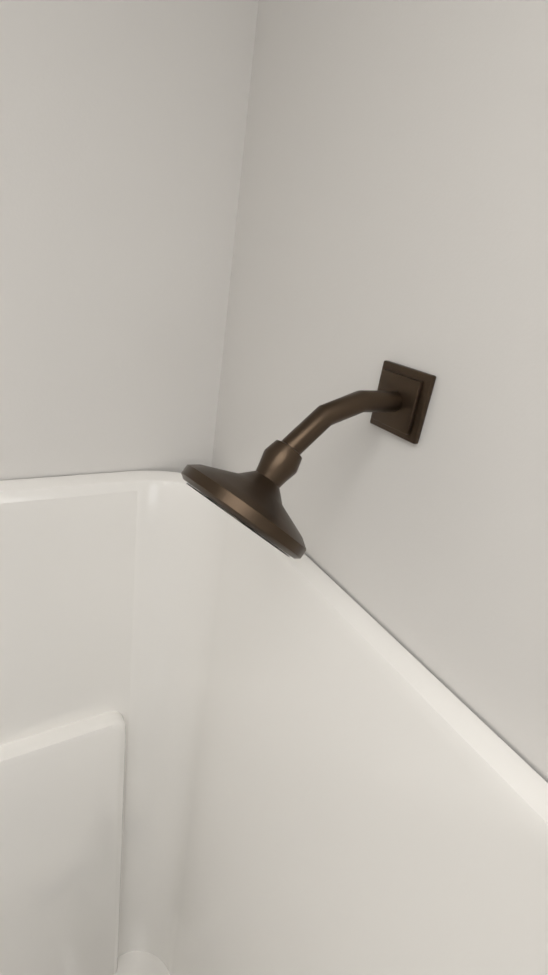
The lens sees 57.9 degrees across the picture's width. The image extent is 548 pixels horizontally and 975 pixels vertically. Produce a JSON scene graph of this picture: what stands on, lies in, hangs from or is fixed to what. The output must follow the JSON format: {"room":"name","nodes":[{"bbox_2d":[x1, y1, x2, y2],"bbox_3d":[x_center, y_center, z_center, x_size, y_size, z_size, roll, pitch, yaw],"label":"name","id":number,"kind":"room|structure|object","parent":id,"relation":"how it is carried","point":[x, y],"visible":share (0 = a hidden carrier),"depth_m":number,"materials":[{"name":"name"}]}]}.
{"room":"bathroom","nodes":[
{"label":"bathroom","id":0,"kind":"room"},
{"bbox_2d":[0,0,258,480],"bbox_3d":[-0.791,0.392,0.661,1.409,2.626,0.100,-6,28,-31],"label":"wall","id":1,"kind":"structure","parent":0,"point":[122,130],"depth_m":0.60,"materials":[{"name":"white paint"}]},
{"bbox_2d":[211,0,547,782],"bbox_3d":[0.501,0.860,0.063,0.100,2.626,2.690,-6,28,-31],"label":"wall","id":2,"kind":"structure","parent":0,"point":[393,198],"depth_m":0.42,"materials":[{"name":"white paint"}]},
{"bbox_2d":[181,360,435,558],"bbox_3d":[0.026,-0.021,0.406,0.201,0.158,0.116,-6,28,-31],"label":"shower head","id":3,"kind":"object","parent":2,"relation":"attached to","point":[396,402],"visible":1,"depth_m":0.39},
{"bbox_2d":[186,483,289,556],"bbox_3d":[-0.029,0.026,0.394,0.079,0.064,0.099,-6,28,-31],"label":"spray face","id":4,"kind":"object","parent":3,"relation":"attached to","point":[237,519],"visible":1,"depth_m":0.35,"materials":[{"name":"brown metal"}]},
{"bbox_3d":[-0.014,2.431,-0.275,2.609,0.100,3.990,-6,28,-31],"label":"floor","id":5,"kind":"structure","parent":0,"visible":0},
{"bbox_2d":[0,471,547,974],"bbox_3d":[-0.639,0.968,0.510,1.403,1.742,0.753,-6,28,-31],"label":"shower stall","id":6,"kind":"object","parent":5,"relation":"on","point":[230,745],"visible":0.88,"depth_m":0.72,"materials":[{"name":"white plastic"}]}
]}

